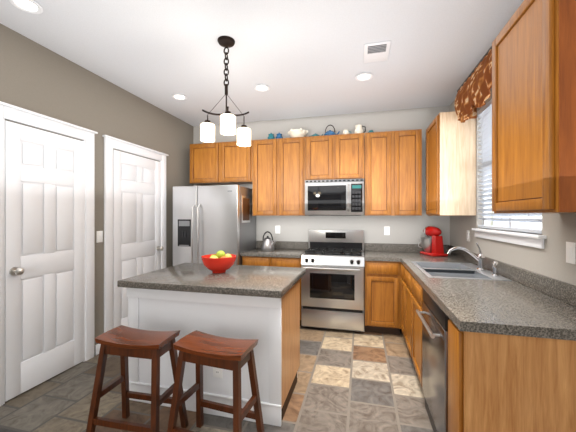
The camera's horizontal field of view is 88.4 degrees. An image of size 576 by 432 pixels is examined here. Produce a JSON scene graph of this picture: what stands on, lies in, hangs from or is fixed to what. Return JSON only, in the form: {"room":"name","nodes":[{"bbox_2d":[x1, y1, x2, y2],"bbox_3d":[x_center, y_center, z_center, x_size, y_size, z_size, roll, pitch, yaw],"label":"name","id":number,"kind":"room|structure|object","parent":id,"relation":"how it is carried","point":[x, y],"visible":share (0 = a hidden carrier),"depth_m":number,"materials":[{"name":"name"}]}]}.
{"room":"kitchen","nodes":[
{"label":"kitchen","id":0,"kind":"room"},
{"bbox_2d":[0,23,192,395],"bbox_3d":[-2.372,-0.015,1.409,0.120,2.810,7.040,0,0,14],"label":"wall","id":1,"kind":"structure","parent":0,"point":[33,77],"depth_m":2.97,"materials":[{"name":"beige paint"}]},
{"bbox_2d":[0,101,97,405],"bbox_3d":[-1.989,0.279,2.499,0.097,2.222,0.900,0,0,14],"label":"pantry door","id":2,"kind":"structure","parent":1,"relation":"in","point":[47,179],"depth_m":2.46,"materials":[{"name":"white paint"}]},
{"bbox_2d":[95,344,100,354],"bbox_3d":[-0.594,1.340,0.661,3.686,0.100,6.200,0,0,14],"label":"baseboard","id":3,"kind":"structure","parent":1,"relation":"attached to","point":[97,347],"depth_m":2.97,"materials":[{"name":"white paint"}]},
{"bbox_2d":[96,231,102,242],"bbox_3d":[-1.910,0.210,3.005,0.010,0.116,0.072,0,0,14],"label":"switch plate","id":4,"kind":"object","parent":1,"relation":"attached to","point":[99,234],"visible":1,"depth_m":3.00,"materials":[{"name":"white plastic"}]},
{"bbox_2d":[102,135,168,332],"bbox_3d":[-1.738,0.279,3.518,0.097,2.222,1.020,0,0,14],"label":"hall door","id":5,"kind":"structure","parent":1,"relation":"in","point":[134,186],"depth_m":3.35,"materials":[{"name":"white paint"}]},
{"bbox_2d":[0,319,432,431],"bbox_3d":[-0.522,1.420,0.953,3.930,0.060,7.040,0,0,14],"label":"floor","id":6,"kind":"structure","parent":0,"point":[348,380],"depth_m":2.27,"materials":[{"name":"tile"}]},
{"bbox_2d":[86,325,188,431],"bbox_3d":[-0.934,1.062,1.852,0.495,0.656,0.360,0,0,14],"label":"stool","id":7,"kind":"object","parent":6,"relation":"on","point":[122,341],"visible":0.98,"depth_m":1.78,"materials":[{"name":"brown wood"}]},
{"bbox_2d":[117,263,305,426],"bbox_3d":[-0.545,0.932,2.447,1.250,0.915,0.870,0,0,14],"label":"kitchen island","id":8,"kind":"object","parent":6,"relation":"on","point":[262,303],"visible":0.77,"depth_m":2.10,"materials":[{"name":"white paint"}]},
{"bbox_2d":[213,367,221,377],"bbox_3d":[-0.493,1.075,2.073,0.072,0.116,0.007,0,0,14],"label":"outlet plate","id":9,"kind":"object","parent":8,"relation":"attached to","point":[217,372],"visible":0.53,"depth_m":2.07,"materials":[{"name":"white plastic"}]},
{"bbox_2d":[201,251,235,272],"bbox_3d":[-0.585,0.384,2.513,0.292,0.181,0.292,0,0,14],"label":"fruit bowl","id":10,"kind":"object","parent":8,"relation":"on","point":[219,262],"visible":1,"depth_m":2.43,"materials":[{"name":"red ceramic"}]},
{"bbox_2d":[173,185,255,265],"bbox_3d":[-1.020,0.495,4.177,0.958,1.790,0.757,0,0,14],"label":"fridge","id":11,"kind":"object","parent":6,"relation":"on","point":[208,219],"visible":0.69,"depth_m":3.88,"materials":[{"name":"silver metal"}]},
{"bbox_2d":[167,330,264,431],"bbox_3d":[-0.420,1.062,1.741,0.483,0.656,0.343,0,0,19],"label":"stool","id":12,"kind":"object","parent":6,"relation":"on","point":[199,348],"visible":1,"depth_m":1.70,"materials":[{"name":"brown wood"}]},
{"bbox_2d":[301,230,363,331],"bbox_3d":[0.592,0.792,3.809,0.751,1.195,0.696,0,0,14],"label":"range","id":13,"kind":"object","parent":6,"relation":"on","point":[332,284],"visible":0.99,"depth_m":3.56,"materials":[{"name":"silver metal"}]},
{"bbox_2d":[240,241,575,431],"bbox_3d":[0.483,0.811,2.808,2.623,1.157,2.713,0,0,14],"label":"base cabinet","id":14,"kind":"object","parent":6,"relation":"on","point":[491,343],"visible":0.88,"depth_m":1.59,"materials":[{"name":"brown wood"}]},
{"bbox_2d":[240,241,575,340],"bbox_3d":[0.483,0.445,2.808,2.623,0.150,2.713,0,0,14],"label":"countertop","id":15,"kind":"structure","parent":14,"relation":"on","point":[532,304],"depth_m":1.75,"materials":[{"name":"stone"}]},
{"bbox_2d":[261,231,275,250],"bbox_3d":[-0.277,0.342,4.077,0.183,0.264,0.201,0,0,-20],"label":"kettle","id":16,"kind":"object","parent":15,"relation":"on","point":[267,244],"visible":1,"depth_m":4.03,"materials":[{"name":"silver metal"}]},
{"bbox_2d":[418,226,447,256],"bbox_3d":[1.735,0.296,3.602,0.253,0.356,0.339,0,0,-6],"label":"stand mixer","id":17,"kind":"object","parent":15,"relation":"on","point":[433,246],"visible":0.99,"depth_m":3.51,"materials":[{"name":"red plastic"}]},
{"bbox_2d":[411,261,511,280],"bbox_3d":[1.461,0.555,2.627,0.564,0.168,0.824,0,0,14],"label":"sink","id":18,"kind":"object","parent":15,"relation":"in","point":[445,270],"depth_m":2.61,"materials":[{"name":"grey metal"}]},
{"bbox_2d":[447,243,498,275],"bbox_3d":[1.547,0.352,2.502,0.312,0.238,0.328,0,0,14],"label":"faucet","id":19,"kind":"object","parent":15,"relation":"on","point":[481,270],"depth_m":2.58,"materials":[{"name":"silver metal"}]},
{"bbox_2d":[416,288,448,431],"bbox_3d":[0.912,0.959,1.886,0.104,0.862,0.598,0,0,14],"label":"dishwasher","id":20,"kind":"object","parent":14,"relation":"in","point":[434,319],"depth_m":1.78,"materials":[{"name":"metal"}]},
{"bbox_2d":[0,0,523,125],"bbox_3d":[-0.522,-1.450,0.953,3.930,0.060,7.040,0,0,14],"label":"ceiling","id":21,"kind":"structure","parent":0,"point":[309,54],"depth_m":2.51,"materials":[{"name":"paint"}]},
{"bbox_2d":[9,0,42,13],"bbox_3d":[-1.748,-1.412,1.976,0.176,0.016,0.176,0,0,14],"label":"recessed light","id":22,"kind":"object","parent":21,"relation":"in","point":[30,6],"visible":1,"depth_m":1.99,"materials":[{"name":"white paint"}]},
{"bbox_2d":[172,94,186,99],"bbox_3d":[-1.287,-1.412,3.510,0.176,0.016,0.176,0,0,14],"label":"recessed light","id":23,"kind":"object","parent":21,"relation":"in","point":[175,96],"visible":1,"depth_m":3.51,"materials":[{"name":"white paint"}]},
{"bbox_2d":[200,36,250,146],"bbox_3d":[-0.532,-1.008,2.409,0.393,0.824,0.351,0,0,14],"label":"pendant light","id":24,"kind":"object","parent":21,"relation":"hanging from","point":[227,120],"visible":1,"depth_m":2.40,"materials":[{"name":"white glass"}]},
{"bbox_2d":[254,84,269,91],"bbox_3d":[-0.287,-1.412,3.264,0.176,0.016,0.176,0,0,14],"label":"recessed light","id":25,"kind":"object","parent":21,"relation":"in","point":[260,87],"visible":1,"depth_m":3.26,"materials":[{"name":"white paint"}]},
{"bbox_2d":[355,72,372,80],"bbox_3d":[0.771,-1.412,3.003,0.176,0.016,0.176,0,0,14],"label":"recessed light","id":26,"kind":"object","parent":21,"relation":"in","point":[365,76],"visible":1,"depth_m":3.00,"materials":[{"name":"white paint"}]},
{"bbox_2d":[364,41,390,62],"bbox_3d":[0.765,-1.412,2.561,0.210,0.014,0.300,0,0,14],"label":"ceiling vent","id":27,"kind":"object","parent":21,"relation":"in","point":[378,51],"visible":1,"depth_m":2.53,"materials":[{"name":"white metal"}]},
{"bbox_2d":[193,106,449,247],"bbox_3d":[0.306,-0.015,4.312,3.690,2.810,0.120,0,0,14],"label":"wall","id":28,"kind":"structure","parent":0,"point":[403,229],"depth_m":4.09,"materials":[{"name":"beige paint"}]},
{"bbox_2d":[190,140,252,185],"bbox_3d":[-0.936,-0.767,4.380,0.975,0.575,0.338,0,0,14],"label":"upper cabinet","id":29,"kind":"object","parent":28,"relation":"attached to","point":[219,163],"visible":0.89,"depth_m":4.23,"materials":[{"name":"brown wood"}]},
{"bbox_2d":[275,226,279,233],"bbox_3d":[-0.151,0.200,4.358,0.072,0.116,0.007,0,0,14],"label":"outlet plate","id":30,"kind":"object","parent":28,"relation":"attached to","point":[277,228],"visible":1,"depth_m":4.36,"materials":[{"name":"white plastic"}]},
{"bbox_2d":[253,137,308,215],"bbox_3d":[-0.099,-0.530,4.174,0.741,1.050,0.338,0,0,14],"label":"upper cabinet","id":31,"kind":"object","parent":28,"relation":"attached to","point":[278,164],"visible":0.99,"depth_m":4.00,"materials":[{"name":"brown wood"}]},
{"bbox_2d":[268,133,274,138],"bbox_3d":[-0.241,-1.125,4.241,0.100,0.138,0.100,0,0,14],"label":"decorative jar","id":32,"kind":"object","parent":31,"relation":"on","point":[270,136],"visible":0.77,"depth_m":4.21,"materials":[{"name":"ceramic"}]},
{"bbox_2d":[288,128,307,137],"bbox_3d":[0.140,-1.126,4.157,0.298,0.140,0.270,0,0,14],"label":"decorative bowl","id":33,"kind":"object","parent":31,"relation":"on","point":[300,132],"visible":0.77,"depth_m":4.07,"materials":[{"name":"ceramic"}]},
{"bbox_2d":[305,133,363,179],"bbox_3d":[0.637,-0.763,3.993,0.762,0.583,0.338,0,0,14],"label":"upper cabinet","id":34,"kind":"object","parent":28,"relation":"attached to","point":[327,157],"visible":1,"depth_m":3.84,"materials":[{"name":"brown wood"}]},
{"bbox_2d":[324,125,339,134],"bbox_3d":[0.584,-1.151,4.029,0.159,0.191,0.191,0,0,-41],"label":"teapot","id":35,"kind":"object","parent":34,"relation":"on","point":[329,132],"visible":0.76,"depth_m":4.00,"materials":[{"name":"blue ceramic"}]},
{"bbox_2d":[305,179,363,215],"bbox_3d":[0.624,-0.235,3.938,0.751,0.459,0.446,0,0,14],"label":"over-the-range microwave","id":36,"kind":"object","parent":34,"relation":"attached to","point":[337,197],"visible":1,"depth_m":3.77,"materials":[{"name":"silver metal"}]},
{"bbox_2d":[354,125,365,133],"bbox_3d":[0.950,-1.131,3.941,0.116,0.150,0.136,0,0,-41],"label":"pitcher","id":37,"kind":"object","parent":34,"relation":"on","point":[358,129],"visible":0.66,"depth_m":3.91,"materials":[{"name":"beige ceramic"}]},
{"bbox_2d":[384,227,389,234],"bbox_3d":[1.335,0.200,3.992,0.072,0.116,0.007,0,0,14],"label":"outlet plate","id":38,"kind":"object","parent":28,"relation":"attached to","point":[386,229],"visible":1,"depth_m":3.99,"materials":[{"name":"white plastic"}]},
{"bbox_2d":[365,129,421,215],"bbox_3d":[1.337,-0.530,3.820,0.668,1.050,0.338,0,0,14],"label":"upper cabinet","id":39,"kind":"object","parent":28,"relation":"attached to","point":[393,159],"visible":1,"depth_m":3.67,"materials":[{"name":"brown wood"}]},
{"bbox_2d":[450,88,575,285],"bbox_3d":[1.327,-0.015,0.497,0.120,2.810,7.040,0,0,14],"label":"wall","id":40,"kind":"structure","parent":0,"point":[559,229],"depth_m":2.07,"materials":[{"name":"beige paint"}]},
{"bbox_2d":[426,111,475,215],"bbox_3d":[1.764,-0.530,3.258,0.350,1.050,0.580,0,0,14],"label":"upper cabinet","id":41,"kind":"object","parent":40,"relation":"attached to","point":[450,143],"visible":1,"depth_m":2.99,"materials":[{"name":"brown wood"}]},
{"bbox_2d":[454,45,491,122],"bbox_3d":[1.606,-1.073,2.359,0.228,0.386,1.222,0,0,14],"label":"window valance","id":42,"kind":"object","parent":40,"relation":"attached to","point":[473,92],"visible":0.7,"depth_m":2.46,"materials":[{"name":"brown fabric"}]},
{"bbox_2d":[472,175,546,248],"bbox_3d":[1.749,-0.412,2.371,0.130,1.234,1.142,0,0,14],"label":"window","id":43,"kind":"structure","parent":40,"relation":"in","point":[534,240],"depth_m":2.26,"materials":[{"name":"white paint"}]},
{"bbox_2d":[477,99,541,233],"bbox_3d":[1.753,-0.456,2.390,0.049,1.140,1.056,0,0,14],"label":"window blinds","id":44,"kind":"object","parent":43,"relation":"attached to","point":[485,113],"visible":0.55,"depth_m":2.71,"materials":[{"name":"white plastic"}]},
{"bbox_2d":[492,0,575,213],"bbox_3d":[1.320,-0.535,1.456,0.350,1.040,0.608,0,0,14],"label":"upper cabinet","id":45,"kind":"object","parent":40,"relation":"attached to","point":[534,53],"visible":1,"depth_m":1.35,"materials":[{"name":"brown wood"}]},
{"bbox_2d":[566,242,575,263],"bbox_3d":[1.534,0.200,1.610,0.010,0.116,0.072,0,0,14],"label":"outlet plate","id":46,"kind":"object","parent":40,"relation":"attached to","point":[570,246],"visible":1,"depth_m":1.60,"materials":[{"name":"white plastic"}]},
{"label":"outside","id":47,"kind":"structure","parent":0,"visible":0},
{"bbox_2d":[493,211,541,228],"bbox_3d":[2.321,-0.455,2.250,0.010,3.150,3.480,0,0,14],"label":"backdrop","id":48,"kind":"structure","parent":47,"point":[534,225],"depth_m":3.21,"materials":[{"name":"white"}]}
]}

